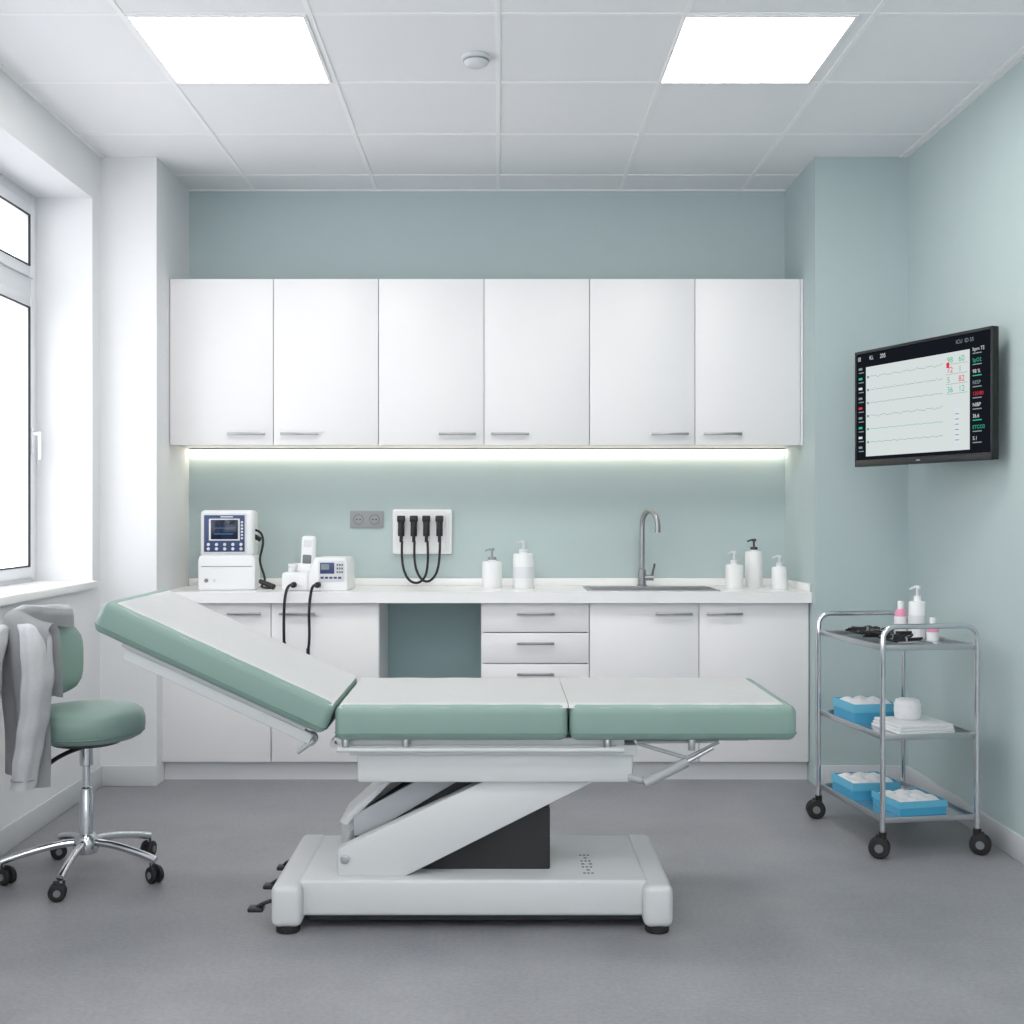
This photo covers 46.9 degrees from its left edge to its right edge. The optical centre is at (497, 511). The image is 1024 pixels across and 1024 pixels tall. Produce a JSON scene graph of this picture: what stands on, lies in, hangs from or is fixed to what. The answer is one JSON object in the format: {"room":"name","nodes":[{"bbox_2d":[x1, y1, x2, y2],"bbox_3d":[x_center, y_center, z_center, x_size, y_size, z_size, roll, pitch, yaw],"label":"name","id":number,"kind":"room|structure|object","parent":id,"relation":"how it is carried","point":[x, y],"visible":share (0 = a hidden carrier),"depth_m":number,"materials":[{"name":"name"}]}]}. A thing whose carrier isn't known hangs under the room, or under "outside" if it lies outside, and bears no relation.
{"room":"examination room","nodes":[
{"label":"examination room","id":0,"kind":"room"},
{"bbox_2d":[0,69,99,828],"bbox_3d":[-2.095,-0.197,1.905,0.340,3.044,7.610,0,0,0],"label":"wall","id":1,"kind":"structure","parent":0,"point":[39,154],"depth_m":5.60,"materials":[{"name":"white paint"}]},
{"bbox_2d":[0,174,35,585],"bbox_3d":[-2.225,-0.565,4.450,0.070,1.850,2.300,0,0,0],"label":"frame","id":2,"kind":"object","parent":1,"relation":"attached to","point":[9,277],"visible":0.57,"depth_m":5.49,"materials":[{"name":"plastic"}]},
{"bbox_2d":[0,185,41,581],"bbox_3d":[-2.192,-0.565,4.450,0.116,1.740,2.190,0,0,0],"label":"sash","id":3,"kind":"object","parent":1,"relation":"attached to","point":[21,219],"depth_m":5.49,"materials":[{"name":"plastic"}]},
{"bbox_2d":[0,195,30,569],"bbox_3d":[-2.181,-0.565,4.450,0.010,1.640,2.090,0,0,0],"label":"gasket","id":4,"kind":"object","parent":3,"relation":"attached to","point":[1,197],"visible":1,"depth_m":5.49,"materials":[{"name":"black rubber"}]},
{"bbox_2d":[31,427,34,452],"bbox_3d":[-2.175,-0.335,5.517,0.010,0.120,0.028,0,0,0],"label":"plate","id":5,"kind":"object","parent":3,"relation":"attached to","point":[32,429],"depth_m":5.50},
{"bbox_2d":[0,581,97,605],"bbox_3d":[-2.041,0.343,4.450,0.292,0.035,2.300,0,0,0],"label":"window sill","id":6,"kind":"structure","parent":1,"relation":"attached to","point":[27,591],"depth_m":5.08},
{"bbox_2d":[0,766,101,855],"bbox_3d":[-1.918,1.275,1.898,0.014,0.100,7.596,0,0,0],"label":"baseboard","id":7,"kind":"structure","parent":1,"relation":"attached to","point":[18,830],"depth_m":4.96,"materials":[{"name":"paint"}]},
{"bbox_2d":[100,765,155,785],"bbox_3d":[-1.788,1.275,5.703,0.273,0.100,0.014,0,0,0],"label":"baseboard","id":8,"kind":"structure","parent":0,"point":[112,775],"depth_m":5.70,"materials":[{"name":"paint"}]},
{"bbox_2d":[100,157,188,785],"bbox_3d":[-1.958,-0.197,6.010,0.613,3.044,0.600,0,0,0],"label":"wall pillar","id":9,"kind":"structure","parent":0,"point":[144,207],"depth_m":5.71,"materials":[{"name":"white paint"}]},
{"bbox_2d":[397,516,404,521],"bbox_3d":[-0.512,0.036,6.242,0.042,0.035,0.035,0,0,0],"label":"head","id":10,"kind":"object","parent":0,"point":[399,518],"depth_m":6.22},
{"bbox_2d":[410,516,417,521],"bbox_3d":[-0.446,0.036,6.242,0.042,0.035,0.035,0,0,0],"label":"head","id":11,"kind":"object","parent":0,"point":[412,518],"depth_m":6.22},
{"bbox_2d":[422,516,429,521],"bbox_3d":[-0.379,0.036,6.242,0.042,0.035,0.035,0,0,0],"label":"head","id":12,"kind":"object","parent":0,"point":[424,518],"depth_m":6.22},
{"bbox_2d":[413,540,440,582],"bbox_3d":[-0.374,0.260,6.207,0.148,0.219,0.079,0,0,0],"label":"cord","id":13,"kind":"object","parent":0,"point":[414,541],"visible":1,"depth_m":6.20,"materials":[{"name":"black rubber"}]},
{"bbox_2d":[435,516,443,521],"bbox_3d":[-0.310,0.036,6.242,0.042,0.035,0.035,0,0,0],"label":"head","id":14,"kind":"object","parent":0,"point":[437,518],"depth_m":6.22},
{"bbox_2d":[189,191,784,663],"bbox_3d":[-0.066,-0.197,6.385,4.399,3.044,0.150,0,0,0],"label":"wall","id":15,"kind":"structure","parent":0,"point":[579,515],"depth_m":6.31,"materials":[{"name":"green paint"}]},
{"bbox_2d":[350,511,382,527],"bbox_3d":[-0.702,0.040,6.302,0.176,0.091,0.014,0,0,0],"label":"wall socket","id":16,"kind":"object","parent":15,"relation":"attached to","point":[358,519],"visible":1,"depth_m":6.30,"materials":[{"name":"grey plastic"}]},
{"bbox_2d":[353,514,379,524],"bbox_3d":[-0.702,0.040,6.296,0.141,0.056,0.004,0,0,0],"label":"outlet","id":17,"kind":"object","parent":16,"relation":"attached to","point":[358,519],"depth_m":6.30,"materials":[{"name":"grey plastic"}]},
{"bbox_2d":[393,509,451,553],"bbox_3d":[-0.403,0.105,6.290,0.315,0.238,0.037,0,0,0],"label":"wall plate","id":18,"kind":"object","parent":15,"relation":"attached to","point":[421,548],"visible":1,"depth_m":6.27,"materials":[{"name":"white plastic"}]},
{"bbox_2d":[445,513,449,549],"bbox_3d":[-0.268,0.105,6.271,0.025,0.198,0.006,0,0,0],"label":"strip","id":19,"kind":"object","parent":18,"relation":"attached to","point":[447,515],"visible":1,"depth_m":6.27,"materials":[{"name":"beige plastic"}]},
{"bbox_3d":[-0.310,0.076,6.253,0.034,0.027,0.037,0,0,0],"label":"cradle","id":20,"kind":"object","parent":18,"relation":"attached to","visible":0},
{"bbox_2d":[436,522,442,535],"bbox_3d":[-0.310,0.088,6.245,0.035,0.080,0.035,0,0,0],"label":"scope handle","id":21,"kind":"object","parent":20,"relation":"on","point":[439,531],"visible":1,"depth_m":6.23,"materials":[{"name":"black plastic"}]},
{"bbox_3d":[-0.446,0.076,6.253,0.034,0.027,0.037,0,0,0],"label":"cradle","id":22,"kind":"object","parent":18,"relation":"attached to","visible":0},
{"bbox_2d":[410,522,416,535],"bbox_3d":[-0.446,0.088,6.245,0.035,0.080,0.035,0,0,0],"label":"scope handle","id":23,"kind":"object","parent":22,"relation":"on","point":[413,530],"visible":1,"depth_m":6.23,"materials":[{"name":"black plastic"}]},
{"bbox_3d":[-0.512,0.076,6.253,0.034,0.027,0.037,0,0,0],"label":"cradle","id":24,"kind":"object","parent":18,"relation":"attached to","visible":0},
{"bbox_2d":[398,522,403,535],"bbox_3d":[-0.512,0.088,6.245,0.035,0.080,0.035,0,0,0],"label":"scope handle","id":25,"kind":"object","parent":24,"relation":"on","point":[400,524],"visible":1,"depth_m":6.23,"materials":[{"name":"black plastic"}]},
{"bbox_2d":[401,541,428,583],"bbox_3d":[-0.439,0.265,6.217,0.151,0.227,0.059,0,0,0],"label":"cord","id":26,"kind":"object","parent":25,"relation":"hanging from","point":[427,542],"visible":1,"depth_m":6.21,"materials":[{"name":"black rubber"}]},
{"bbox_3d":[-0.379,0.076,6.253,0.034,0.027,0.037,0,0,0],"label":"cradle","id":27,"kind":"object","parent":18,"relation":"attached to","visible":0},
{"bbox_2d":[423,522,429,535],"bbox_3d":[-0.379,0.088,6.245,0.035,0.080,0.035,0,0,0],"label":"scope handle","id":28,"kind":"object","parent":27,"relation":"on","point":[426,530],"visible":1,"depth_m":6.23,"materials":[{"name":"black plastic"}]},
{"bbox_2d":[170,279,802,453],"bbox_3d":[-0.059,-0.739,6.104,3.183,0.864,0.409,0,0,0],"label":"upper cabinet","id":29,"kind":"object","parent":15,"relation":"attached to","point":[255,363],"depth_m":5.93,"materials":[{"name":"laminate"}]},
{"bbox_2d":[189,450,784,453],"bbox_3d":[-0.059,-0.319,6.285,3.167,0.023,0.030,0,0,0],"label":"diffuser","id":30,"kind":"object","parent":29,"relation":"attached to","point":[190,451],"depth_m":6.27,"materials":[{"name":"white plastic"}]},
{"bbox_2d":[0,779,1023,1023],"bbox_3d":[-0.070,1.375,2.205,4.409,0.100,8.510,0,0,0],"label":"floor","id":31,"kind":"structure","parent":0,"point":[782,914],"depth_m":3.71,"materials":[{"name":"plastic"}]},
{"bbox_2d":[0,626,163,901],"bbox_3d":[-1.488,0.867,4.283,0.590,0.914,0.577,0,0,0],"label":"stool","id":32,"kind":"object","parent":31,"relation":"on","point":[83,726],"visible":0.8,"depth_m":4.24,"materials":[{"name":"green leather"}]},
{"bbox_2d":[0,604,73,790],"bbox_3d":[-1.670,0.653,4.258,0.302,0.624,0.583,0,0,0],"label":"coat","id":33,"kind":"object","parent":32,"relation":"on","point":[30,652],"visible":0.98,"depth_m":4.04,"materials":[{"name":"grey fabric"}]},
{"bbox_2d":[50,700,145,746],"bbox_3d":[-1.500,0.763,4.300,0.414,0.114,0.414,0,0,0],"label":"seat cushion","id":34,"kind":"object","parent":32,"relation":"on","point":[85,723],"depth_m":4.16,"materials":[{"name":"green leather"}]},
{"bbox_2d":[94,589,796,934],"bbox_3d":[-0.164,0.803,4.000,2.205,1.044,0.647,0,0,0],"label":"examination table","id":35,"kind":"object","parent":31,"relation":"on","point":[452,821],"visible":1,"depth_m":3.75,"materials":[{"name":"green plastic"}]},
{"bbox_2d":[95,589,356,731],"bbox_3d":[-0.889,0.486,4.000,0.751,0.411,0.640,0,0,0],"label":"cushion","id":36,"kind":"object","parent":35,"relation":"on","point":[167,634],"depth_m":3.73,"materials":[{"name":"green leather"}]},
{"bbox_2d":[335,704,566,739],"bbox_3d":[-0.146,0.660,4.000,0.729,0.110,0.640,0,0,0],"label":"seat cushion","id":37,"kind":"object","parent":35,"relation":"on","point":[352,721],"depth_m":3.68,"materials":[{"name":"green leather"}]},
{"bbox_2d":[560,678,795,739],"bbox_3d":[0.580,0.660,4.000,0.710,0.110,0.640,0,0,0],"label":"cushion","id":38,"kind":"object","parent":35,"relation":"on","point":[593,708],"depth_m":3.69,"materials":[{"name":"green leather"}]},
{"bbox_2d":[163,603,808,778],"bbox_3d":[-0.060,0.885,6.044,3.186,0.880,0.528,0,0,0],"label":"base cabinet","id":39,"kind":"object","parent":31,"relation":"on","point":[767,644],"visible":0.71,"depth_m":5.81,"materials":[{"name":"laminate"}]},
{"bbox_2d":[169,578,811,602],"bbox_3d":[-0.059,0.399,6.037,3.183,0.092,0.543,0,0,0],"label":"countertop","id":40,"kind":"structure","parent":39,"relation":"on","point":[366,590],"depth_m":5.77,"materials":[{"name":"white laminate"}]},
{"bbox_2d":[198,510,275,589],"bbox_3d":[-1.314,0.191,5.989,0.384,0.400,0.272,0,0,-6],"label":"patient monitor","id":41,"kind":"object","parent":40,"relation":"on","point":[229,560],"visible":1,"depth_m":5.89,"materials":[{"name":"white plastic"}]},
{"bbox_2d":[282,536,354,654],"bbox_3d":[-0.909,0.421,5.887,0.330,0.601,0.347,0,0,4],"label":"medical device","id":42,"kind":"object","parent":40,"relation":"on","point":[324,573],"visible":0.98,"depth_m":5.86,"materials":[{"name":"white plastic"}]},
{"bbox_2d":[482,548,501,588],"bbox_3d":[-0.031,0.288,6.050,0.102,0.206,0.102,0,0,0],"label":"soap dispenser","id":43,"kind":"object","parent":40,"relation":"on","point":[491,569],"visible":1,"depth_m":6.01,"materials":[{"name":"white plastic"}]},
{"bbox_2d":[513,540,533,588],"bbox_3d":[0.131,0.268,6.050,0.110,0.246,0.110,0,0,0],"label":"soap dispenser","id":44,"kind":"object","parent":40,"relation":"on","point":[523,561],"visible":1,"depth_m":6.01,"materials":[{"name":"white plastic"}]},
{"bbox_2d":[637,509,660,585],"bbox_3d":[0.803,0.187,6.165,0.084,0.409,0.168,0,0,-39],"label":"sink faucet","id":45,"kind":"object","parent":40,"relation":"on","point":[642,577],"visible":0.98,"depth_m":6.19,"materials":[{"name":"metal"}]},
{"bbox_2d":[583,586,720,590],"bbox_3d":[0.770,0.470,5.990,0.656,0.168,0.336,0,0,0],"label":"sink basin","id":46,"kind":"object","parent":40,"relation":"in","point":[588,588],"visible":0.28,"depth_m":6.13,"materials":[{"name":"metal"}]},
{"bbox_2d":[725,551,742,588],"bbox_3d":[1.205,0.294,6.020,0.090,0.193,0.090,0,0,0],"label":"soap dispenser","id":47,"kind":"object","parent":40,"relation":"on","point":[733,571],"visible":1,"depth_m":5.98,"materials":[{"name":"white plastic"}]},
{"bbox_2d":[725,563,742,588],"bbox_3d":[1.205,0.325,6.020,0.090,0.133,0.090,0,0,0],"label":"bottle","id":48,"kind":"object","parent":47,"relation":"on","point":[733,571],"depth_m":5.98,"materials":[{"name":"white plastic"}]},
{"bbox_2d":[745,539,762,587],"bbox_3d":[1.323,0.265,6.100,0.090,0.253,0.090,0,0,0],"label":"soap dispenser","id":49,"kind":"object","parent":40,"relation":"on","point":[753,558],"visible":1,"depth_m":6.06,"materials":[{"name":"white plastic"}]},
{"bbox_2d":[772,555,786,589],"bbox_3d":[1.425,0.304,5.980,0.076,0.173,0.076,0,0,0],"label":"soap dispenser","id":50,"kind":"object","parent":40,"relation":"on","point":[779,573],"visible":1,"depth_m":5.95,"materials":[{"name":"white plastic"}]},
{"bbox_2d":[806,610,991,858],"bbox_3d":[1.622,0.877,4.837,0.499,0.896,0.682,0,0,-8],"label":"trolley","id":51,"kind":"object","parent":31,"relation":"on","point":[879,847],"visible":0.78,"depth_m":4.57,"materials":[{"name":"silver metal"}]},
{"bbox_2d":[833,695,893,722],"bbox_3d":[1.548,0.823,4.971,0.198,0.090,0.208,0,0,-8],"label":"glove box","id":52,"kind":"object","parent":51,"relation":"on","point":[858,709],"visible":0.89,"depth_m":4.88,"materials":[{"name":"blue cardboard"}]},
{"bbox_2d":[831,771,899,800],"bbox_3d":[1.544,1.143,4.960,0.208,0.085,0.208,0,0,-8],"label":"box","id":53,"kind":"object","parent":51,"relation":"on","point":[855,786],"visible":0.94,"depth_m":4.89,"materials":[{"name":"blue plastic"}]},
{"bbox_2d":[831,632,932,644],"bbox_3d":[1.569,0.519,4.842,0.231,0.010,0.430,0,0,-8],"label":"tray","id":54,"kind":"object","parent":51,"relation":"on","point":[848,634],"visible":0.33,"depth_m":4.75,"materials":[{"name":"metal"}]},
{"bbox_2d":[845,625,922,642],"bbox_3d":[1.569,0.496,4.846,0.171,0.038,0.446,0,0,-8],"label":"instruments","id":55,"kind":"object","parent":54,"relation":"on","point":[868,631],"visible":0.77,"depth_m":4.75,"materials":[{"name":"metal"}]},
{"bbox_2d":[827,784,964,816],"bbox_3d":[1.622,1.188,4.840,0.372,0.004,0.580,0,0,-8],"label":"shelf","id":56,"kind":"object","parent":51,"relation":"attached to","point":[866,806],"depth_m":4.72,"materials":[{"name":"metal"}]},
{"bbox_2d":[830,713,963,734],"bbox_3d":[1.622,0.871,4.840,0.372,0.004,0.580,0,0,-8],"label":"shelf","id":57,"kind":"object","parent":51,"relation":"attached to","point":[867,728],"depth_m":4.70,"materials":[{"name":"metal"}]},
{"bbox_2d":[894,601,906,636],"bbox_3d":[1.700,0.450,4.983,0.052,0.149,0.052,0,0,0],"label":"lotion bottle","id":58,"kind":"object","parent":51,"relation":"on","point":[900,615],"visible":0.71,"depth_m":4.96,"materials":[{"name":"white plastic"}]},
{"bbox_2d":[872,788,947,816],"bbox_3d":[1.641,1.150,4.711,0.208,0.070,0.208,0,0,-13],"label":"box","id":59,"kind":"object","parent":51,"relation":"on","point":[908,801],"visible":0.97,"depth_m":4.63,"materials":[{"name":"blue plastic"}]},
{"bbox_2d":[871,715,954,733],"bbox_3d":[1.659,0.851,4.724,0.240,0.036,0.220,0,0,-11],"label":"towels","id":60,"kind":"object","parent":51,"relation":"on","point":[925,724],"visible":0.96,"depth_m":4.63,"materials":[{"name":"fabric"}]},
{"bbox_2d":[894,697,921,719],"bbox_3d":[1.650,0.790,4.753,0.108,0.084,0.108,0,0,0],"label":"roll","id":61,"kind":"object","parent":60,"relation":"on","point":[905,708],"visible":1,"depth_m":4.71,"materials":[{"name":"fabric"}]},
{"bbox_2d":[908,586,925,638],"bbox_3d":[1.744,0.415,4.908,0.069,0.218,0.069,0,0,19],"label":"pump bottle","id":62,"kind":"object","parent":51,"relation":"on","point":[917,608],"visible":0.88,"depth_m":4.88,"materials":[{"name":"white plastic"}]},
{"bbox_2d":[926,617,938,640],"bbox_3d":[1.776,0.477,4.822,0.048,0.094,0.048,0,0,0],"label":"bottle","id":63,"kind":"object","parent":51,"relation":"on","point":[932,634],"visible":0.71,"depth_m":4.80,"materials":[{"name":"white plastic"}]},
{"bbox_2d":[923,637,954,643],"bbox_3d":[1.622,0.527,4.840,0.372,0.004,0.580,0,0,-8],"label":"shelf","id":64,"kind":"object","parent":51,"relation":"attached to","point":[942,640],"depth_m":4.77,"materials":[{"name":"metal"}]},
{"bbox_2d":[0,0,1023,189],"bbox_3d":[-0.070,-1.767,2.205,4.409,0.096,8.510,0,0,0],"label":"ceiling","id":65,"kind":"structure","parent":0,"point":[32,48],"depth_m":4.88,"materials":[{"name":"tile"}]},
{"bbox_2d":[124,14,331,83],"bbox_3d":[-0.976,-1.714,4.391,0.626,0.008,0.642,0,0,0],"label":"bezel","id":66,"kind":"object","parent":65,"relation":"attached to","point":[127,16],"visible":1,"depth_m":4.08,"materials":[{"name":"white metal"}]},
{"bbox_2d":[129,18,327,82],"bbox_3d":[-0.976,-1.714,4.391,0.602,0.007,0.618,0,0,0],"label":"ceiling light panel","id":67,"kind":"object","parent":66,"relation":"attached to","point":[193,50],"visible":1,"depth_m":4.35,"materials":[{"name":"white plastic"}]},
{"bbox_2d":[461,51,490,68],"bbox_3d":[-0.083,-1.700,4.455,0.110,0.036,0.110,0,0,0],"label":"smoke detector","id":68,"kind":"object","parent":65,"relation":"attached to","point":[474,59],"visible":1,"depth_m":4.42,"materials":[{"name":"beige plastic"}]},
{"bbox_2d":[0,0,1023,190],"bbox_3d":[0.029,-1.718,2.205,3.909,0.007,8.210,0,0,0],"label":"grid","id":69,"kind":"object","parent":65,"relation":"attached to","point":[1016,58],"visible":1,"depth_m":4.94,"materials":[{"name":"white metal"}]},
{"bbox_2d":[658,14,858,83],"bbox_3d":[0.943,-1.714,4.391,0.606,0.008,0.642,0,0,0],"label":"bezel","id":70,"kind":"object","parent":65,"relation":"attached to","point":[855,16],"visible":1,"depth_m":4.08,"materials":[{"name":"white metal"}]},
{"bbox_2d":[662,18,853,82],"bbox_3d":[0.943,-1.714,4.391,0.582,0.007,0.618,0,0,0],"label":"ceiling light panel","id":71,"kind":"object","parent":70,"relation":"attached to","point":[707,50],"visible":1,"depth_m":4.35,"materials":[{"name":"white plastic"}]},
{"bbox_2d":[785,157,907,785],"bbox_3d":[1.835,-0.197,6.010,0.599,3.044,0.600,0,0,0],"label":"wall","id":72,"kind":"structure","parent":0,"point":[846,218],"depth_m":5.71,"materials":[{"name":"green paint"}]},
{"bbox_2d":[815,765,907,784],"bbox_3d":[1.760,1.275,5.703,0.449,0.100,0.014,0,0,0],"label":"baseboard","id":73,"kind":"structure","parent":72,"relation":"attached to","point":[893,771],"depth_m":5.70,"materials":[{"name":"paint"}]},
{"bbox_2d":[908,58,1023,836],"bbox_3d":[2.059,-0.197,1.905,0.150,3.044,7.610,0,0,0],"label":"wall","id":74,"kind":"structure","parent":0,"point":[966,182],"depth_m":4.92,"materials":[{"name":"green paint"}]},
{"bbox_2d":[906,766,1023,864],"bbox_3d":[1.977,1.275,1.898,0.014,0.100,7.596,0,0,0],"label":"baseboard","id":75,"kind":"structure","parent":74,"relation":"attached to","point":[1001,836],"depth_m":4.78,"materials":[{"name":"paint"}]},
{"bbox_3d":[1.895,-0.465,4.960,0.178,0.220,0.180,0,0,0],"label":"wall bracket","id":76,"kind":"object","parent":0,"visible":0},
{"bbox_2d":[855,326,998,466],"bbox_3d":[1.786,-0.462,4.958,0.052,0.518,0.835,0,0,-21],"label":"monitor","id":77,"kind":"object","parent":76,"relation":"attached to","point":[934,399],"visible":1,"depth_m":4.89,"materials":[{"name":"black plastic"}]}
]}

